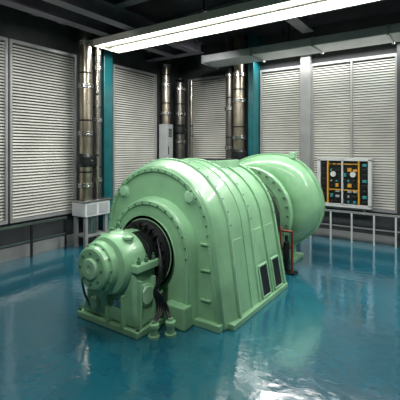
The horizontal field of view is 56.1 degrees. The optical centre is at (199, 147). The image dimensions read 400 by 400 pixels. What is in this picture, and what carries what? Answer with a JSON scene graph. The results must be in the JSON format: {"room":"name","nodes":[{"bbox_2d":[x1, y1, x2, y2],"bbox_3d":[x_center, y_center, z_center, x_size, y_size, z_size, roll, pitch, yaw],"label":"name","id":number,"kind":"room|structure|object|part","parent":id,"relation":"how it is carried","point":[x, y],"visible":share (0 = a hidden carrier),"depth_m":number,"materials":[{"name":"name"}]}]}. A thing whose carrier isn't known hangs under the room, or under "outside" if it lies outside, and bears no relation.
{"room":"power station hall","nodes":[
{"label":"power station hall","id":0,"kind":"room"},
{"bbox_2d":[0,4,179,249],"bbox_3d":[-4.410,-0.475,7.784,0.200,5.750,13.290,0,0,34],"label":"wall","id":1,"kind":"structure","parent":0,"point":[15,24],"depth_m":9.06,"materials":[{"name":"paint"}]},
{"bbox_2d":[0,36,7,224],"bbox_3d":[-5.004,-0.360,6.621,0.130,3.920,3.200,0,0,34],"label":"louver panel","id":2,"kind":"object","parent":1,"relation":"attached to","point":[3,40],"visible":1,"depth_m":7.88,"materials":[{"name":"grey metal"}]},
{"bbox_2d":[0,234,73,262],"bbox_3d":[-4.695,2.275,7.137,0.060,0.250,11.500,0,0,34],"label":"baseboard","id":3,"kind":"structure","parent":1,"relation":"attached to","point":[20,251],"depth_m":8.50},
{"bbox_2d":[8,39,76,222],"bbox_3d":[-3.601,-0.360,8.678,0.130,3.920,1.680,0,0,34],"label":"louver panel","id":4,"kind":"object","parent":1,"relation":"attached to","point":[42,81],"visible":0.97,"depth_m":8.61,"materials":[{"name":"grey metal"}]},
{"bbox_2d":[113,64,156,198],"bbox_3d":[-1.927,-0.360,11.132,0.130,3.920,1.820,0,0,34],"label":"louver panel","id":5,"kind":"object","parent":1,"relation":"attached to","point":[134,91],"visible":0.62,"depth_m":11.04,"materials":[{"name":"grey metal"}]},
{"bbox_2d":[145,41,203,61],"bbox_3d":[-0.802,-2.850,11.139,1.980,0.300,0.300,0,0,34],"label":"girder","id":6,"kind":"object","parent":1,"relation":"attached to","point":[152,57],"visible":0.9,"depth_m":11.07,"materials":[{"name":"metal"}]},
{"bbox_2d":[0,235,399,399],"bbox_3d":[0.352,2.475,4.535,11.730,0.150,13.290,0,0,34],"label":"floor","id":7,"kind":"structure","parent":0,"point":[333,333],"depth_m":4.60,"materials":[{"name":"blue paint"}]},
{"bbox_2d":[0,216,66,257],"bbox_3d":[-4.428,2.015,7.137,0.040,0.770,4.400,0,0,34],"label":"guard rail","id":8,"kind":"object","parent":7,"relation":"on","point":[31,224],"visible":1,"depth_m":8.21,"materials":[{"name":"metal"}]},
{"bbox_2d":[71,197,110,248],"bbox_3d":[-2.697,1.827,9.302,0.540,1.145,0.810,0,0,34],"label":"stand","id":9,"kind":"object","parent":7,"relation":"on","point":[89,210],"visible":0.95,"depth_m":9.12,"materials":[{"name":"grey metal"}]},
{"bbox_2d":[77,29,94,199],"bbox_3d":[-2.748,-1.045,9.113,0.495,4.590,0.406,0,0,34],"label":"riser pipe","id":10,"kind":"object","parent":9,"relation":"on","point":[85,159],"visible":0.96,"depth_m":9.01,"materials":[{"name":"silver metal"}]},
{"bbox_3d":[-2.697,1.282,9.302,0.540,0.055,0.810,0,0,34],"label":"lid","id":11,"kind":"part","parent":9,"relation":"part of","materials":[{"name":"metal"}]},
{"bbox_3d":[-2.713,1.875,9.296,0.320,0.450,0.320,0,0,34],"label":"motor","id":12,"kind":"part","parent":9,"relation":"part of","materials":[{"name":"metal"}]},
{"bbox_2d":[92,34,101,197],"bbox_3d":[-2.595,-1.045,9.469,0.256,4.590,0.256,0,0,-22],"label":"riser pipe","id":13,"kind":"object","parent":9,"relation":"on","point":[94,35],"visible":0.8,"depth_m":9.40,"materials":[{"name":"metal"}]},
{"bbox_2d":[95,34,98,198],"bbox_3d":[-2.531,-1.045,9.244,0.089,4.590,0.089,0,0,-17],"label":"riser pipe","id":14,"kind":"object","parent":9,"relation":"on","point":[97,36],"visible":1,"depth_m":9.21,"materials":[{"name":"metal"}]},
{"bbox_2d":[77,222,163,339],"bbox_3d":[-1.195,1.709,5.116,1.180,1.382,0.855,0,0,34],"label":"pedestal","id":15,"kind":"object","parent":7,"relation":"on","point":[117,273],"visible":0.98,"depth_m":4.83,"materials":[{"name":"green metal"}]},
{"bbox_3d":[-1.087,2.040,4.927,0.150,0.080,0.015,0,0,34],"label":"name plate","id":16,"kind":"part","parent":15,"relation":"part of","materials":[{"name":"metal"}]},
{"bbox_3d":[-1.112,2.355,5.237,1.180,0.090,0.560,0,0,34],"label":"plate","id":17,"kind":"part","parent":15,"relation":"part of","materials":[{"name":"green metal"}]},
{"bbox_2d":[122,234,133,244],"bbox_3d":[-0.951,1.250,4.958,0.150,0.200,0.150,0,0,34],"label":"bolt","id":18,"kind":"object","parent":15,"relation":"on","point":[127,239],"depth_m":4.91,"materials":[{"name":"green metal"}]},
{"bbox_2d":[148,321,159,339],"bbox_3d":[-0.582,2.295,4.755,0.150,0.210,0.150,0,0,34],"label":"terminal","id":19,"kind":"object","parent":7,"relation":"on","point":[153,326],"visible":0.99,"depth_m":4.71,"materials":[{"name":"green metal"}]},
{"bbox_2d":[159,124,172,157],"bbox_3d":[-1.070,0.825,11.927,0.350,3.150,0.320,0,0,34],"label":"tall cabinet","id":20,"kind":"object","parent":7,"relation":"on","point":[165,130],"visible":0.48,"depth_m":11.81,"materials":[{"name":"metal"}]},
{"bbox_2d":[161,59,170,123],"bbox_3d":[-1.082,-2.050,11.935,0.333,2.580,0.333,0,0,34],"label":"riser pipe","id":21,"kind":"object","parent":20,"relation":"on","point":[165,65],"visible":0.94,"depth_m":11.82,"materials":[{"name":"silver metal"}]},
{"bbox_2d":[165,317,176,337],"bbox_3d":[-0.376,2.290,4.808,0.150,0.220,0.150,0,0,34],"label":"terminal","id":22,"kind":"object","parent":7,"relation":"on","point":[170,323],"visible":1,"depth_m":4.76,"materials":[{"name":"green metal"}]},
{"bbox_2d":[174,78,187,158],"bbox_3d":[-0.631,0.080,12.165,0.419,4.640,0.520,0,0,-25],"label":"riser pipe","id":23,"kind":"object","parent":7,"relation":"on","point":[180,130],"visible":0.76,"depth_m":12.07,"materials":[{"name":"metal"}]},
{"bbox_2d":[190,80,193,157],"bbox_3d":[-0.275,0.100,12.232,0.128,4.600,0.128,0,0,-6],"label":"riser pipe","id":24,"kind":"object","parent":7,"relation":"on","point":[191,81],"visible":0.66,"depth_m":12.19,"materials":[{"name":"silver metal"}]},
{"bbox_2d":[108,157,287,332],"bbox_3d":[0.003,1.274,6.535,2.580,2.253,3.800,0,0,34],"label":"hydro generator","id":25,"kind":"object","parent":7,"relation":"on","point":[215,222],"visible":0.9,"depth_m":5.30,"materials":[{"name":"green metal"}]},
{"bbox_2d":[152,239,170,321],"bbox_3d":[-0.531,1.724,4.931,0.253,0.982,0.355,0,0,-18],"label":"power cables","id":26,"kind":"object","parent":25,"relation":"attached to","point":[162,305],"visible":0.98,"depth_m":4.89,"materials":[{"name":"black rubber"}]},
{"bbox_2d":[225,37,232,157],"bbox_3d":[0.915,-0.470,11.421,0.333,5.740,0.333,0,0,-11],"label":"riser pipe","id":27,"kind":"object","parent":7,"relation":"on","point":[229,40],"visible":0.48,"depth_m":11.30,"materials":[{"name":"metal"}]},
{"bbox_2d":[231,33,245,159],"bbox_3d":[1.125,-0.470,11.054,0.448,5.740,0.516,0,0,34],"label":"riser pipe","id":28,"kind":"object","parent":7,"relation":"on","point":[238,152],"visible":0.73,"depth_m":10.94,"materials":[{"name":"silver metal"}]},
{"bbox_2d":[239,152,324,262],"bbox_3d":[1.428,1.240,8.328,2.574,2.320,1.270,0,0,34],"label":"casing","id":29,"kind":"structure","parent":7,"relation":"on","point":[297,193],"depth_m":7.70,"materials":[{"name":"green metal"}]},
{"bbox_2d":[280,226,297,275],"bbox_3d":[1.617,1.914,7.263,0.514,0.973,0.222,0,0,34],"label":"governor linkage","id":30,"kind":"object","parent":7,"relation":"on","point":[286,247],"visible":0.73,"depth_m":7.16,"materials":[{"name":"metal"}]},
{"bbox_2d":[310,209,399,248],"bbox_3d":[4.822,2.005,8.852,4.490,0.790,0.040,0,0,34],"label":"guard rail","id":31,"kind":"object","parent":7,"relation":"on","point":[330,210],"visible":0.76,"depth_m":9.35,"materials":[{"name":"grey metal"}]},
{"bbox_3d":[-2.543,2.340,10.051,0.330,0.120,0.360,0,0,34],"label":"foot","id":32,"kind":"object","parent":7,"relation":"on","visible":0},
{"bbox_2d":[98,36,112,230],"bbox_3d":[-2.556,-0.535,10.059,0.300,5.630,0.300,0,0,34],"label":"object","id":33,"kind":"object","parent":32,"relation":"on","point":[107,56],"visible":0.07,"depth_m":9.95,"materials":[{"name":"teal paint"}]},
{"bbox_3d":[1.617,2.340,11.154,0.240,0.120,0.530,0,0,34],"label":"foot","id":34,"kind":"object","parent":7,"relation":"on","visible":0},
{"bbox_2d":[248,33,260,156],"bbox_3d":[1.625,-0.535,11.166,0.180,5.630,0.500,0,0,34],"label":"steel column","id":35,"kind":"structure","parent":34,"relation":"on","point":[254,68],"depth_m":11.00,"materials":[{"name":"teal metal"}]},
{"bbox_2d":[198,0,206,13],"bbox_3d":[0.087,-2.978,8.203,0.392,0.744,0.396,0,0,34],"label":"rod","id":36,"kind":"object","parent":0,"point":[203,10],"depth_m":8.25,"materials":[{"name":"black metal"}]},
{"bbox_2d":[124,0,399,47],"bbox_3d":[0.352,-3.425,4.535,11.730,0.150,13.290,0,0,34],"label":"ceiling","id":37,"kind":"structure","parent":0,"point":[154,10],"depth_m":9.34,"materials":[{"name":"metal"}]},
{"bbox_2d":[56,0,147,24],"bbox_3d":[1.285,-3.175,5.902,11.330,0.350,0.220,0,0,34],"label":"girder","id":38,"kind":"object","parent":37,"relation":"attached to","point":[122,3],"visible":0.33,"depth_m":7.84,"materials":[{"name":"metal"}]},
{"bbox_2d":[155,0,249,22],"bbox_3d":[2.412,-3.175,7.555,11.330,0.350,0.220,0,0,34],"label":"girder","id":39,"kind":"object","parent":37,"relation":"attached to","point":[235,2],"visible":0.02,"depth_m":9.05,"materials":[{"name":"metal"}]},
{"bbox_2d":[92,0,381,52],"bbox_3d":[0.973,-2.915,7.193,8.100,0.870,0.880,0,0,34],"label":"fluorescent light fixture","id":40,"kind":"object","parent":37,"relation":"hanging from","point":[251,13],"visible":0.94,"depth_m":7.52,"materials":[{"name":"grey plastic"}]},
{"bbox_2d":[201,23,399,68],"bbox_3d":[4.124,-2.860,8.263,9.300,0.980,0.860,0,0,34],"label":"duct","id":41,"kind":"object","parent":37,"relation":"hanging from","point":[389,33],"depth_m":9.05,"materials":[{"name":"silver metal"}]},
{"bbox_2d":[180,12,399,236],"bbox_3d":[4.040,-0.475,9.942,11.330,5.750,0.200,0,0,34],"label":"wall","id":42,"kind":"structure","parent":0,"point":[191,67],"depth_m":10.19,"materials":[{"name":"paint"}]},
{"bbox_2d":[188,75,225,158],"bbox_3d":[0.251,-0.360,12.328,1.520,3.920,0.130,0,0,34],"label":"louver panel","id":43,"kind":"object","parent":42,"relation":"attached to","point":[209,99],"visible":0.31,"depth_m":12.30,"materials":[{"name":"grey metal"}]},
{"bbox_2d":[260,65,300,159],"bbox_3d":[2.349,-0.360,10.896,1.260,3.920,0.130,0,0,34],"label":"louver panel","id":44,"kind":"object","parent":42,"relation":"attached to","point":[280,88],"visible":0.65,"depth_m":10.90,"materials":[{"name":"grey metal"}]},
{"bbox_2d":[301,54,311,168],"bbox_3d":[2.961,-0.200,10.436,0.270,5.200,0.200,0,0,34],"label":"trim","id":45,"kind":"structure","parent":42,"relation":"attached to","point":[306,60],"depth_m":10.33,"materials":[{"name":"grey metal"}]},
{"bbox_2d":[312,228,394,244],"bbox_3d":[5.206,2.300,8.989,8.130,0.200,0.060,0,0,34],"label":"baseboard","id":46,"kind":"structure","parent":42,"relation":"attached to","point":[389,240],"depth_m":9.73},
{"bbox_2d":[311,53,396,213],"bbox_3d":[3.968,-0.360,9.792,2.120,3.920,0.130,0,0,34],"label":"louver panel","id":47,"kind":"object","parent":42,"relation":"attached to","point":[354,101],"visible":0.83,"depth_m":9.67,"materials":[{"name":"grey metal"}]},
{"bbox_2d":[317,157,371,211],"bbox_3d":[3.747,0.935,9.752,1.340,1.370,0.175,0,0,34],"label":"switchboard","id":48,"kind":"object","parent":47,"relation":"attached to","point":[344,182],"visible":0.98,"depth_m":9.69,"materials":[{"name":"black metal"}]},
{"bbox_2d":[397,42,399,246],"bbox_3d":[4.898,-0.200,9.115,0.180,5.200,0.200,0,0,34],"label":"trim","id":49,"kind":"structure","parent":42,"relation":"attached to","point":[398,43],"depth_m":9.06,"materials":[{"name":"paint"}]},
{"bbox_3d":[-3.336,-0.475,-0.871,11.330,5.750,0.200,0,0,34],"label":"wall","id":50,"kind":"structure","parent":0,"visible":0},
{"bbox_2d":[0,0,174,56],"bbox_3d":[-3.927,-2.820,6.310,0.260,0.340,11.000,0,0,34],"label":"girder","id":51,"kind":"object","parent":50,"relation":"attached to","point":[41,8],"visible":0.67,"depth_m":7.98,"materials":[{"name":"metal"}]},
{"bbox_2d":[43,0,197,52],"bbox_3d":[-3.266,-2.820,5.859,0.260,0.340,11.000,0,0,34],"label":"girder","id":52,"kind":"object","parent":50,"relation":"attached to","point":[104,11],"visible":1,"depth_m":7.90,"materials":[{"name":"metal"}]},
{"bbox_2d":[285,15,313,32],"bbox_3d":[-0.623,-2.820,4.056,0.260,0.340,11.000,0,0,34],"label":"girder","id":53,"kind":"object","parent":50,"relation":"attached to","point":[301,24],"visible":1,"depth_m":8.25,"materials":[{"name":"metal"}]}
]}

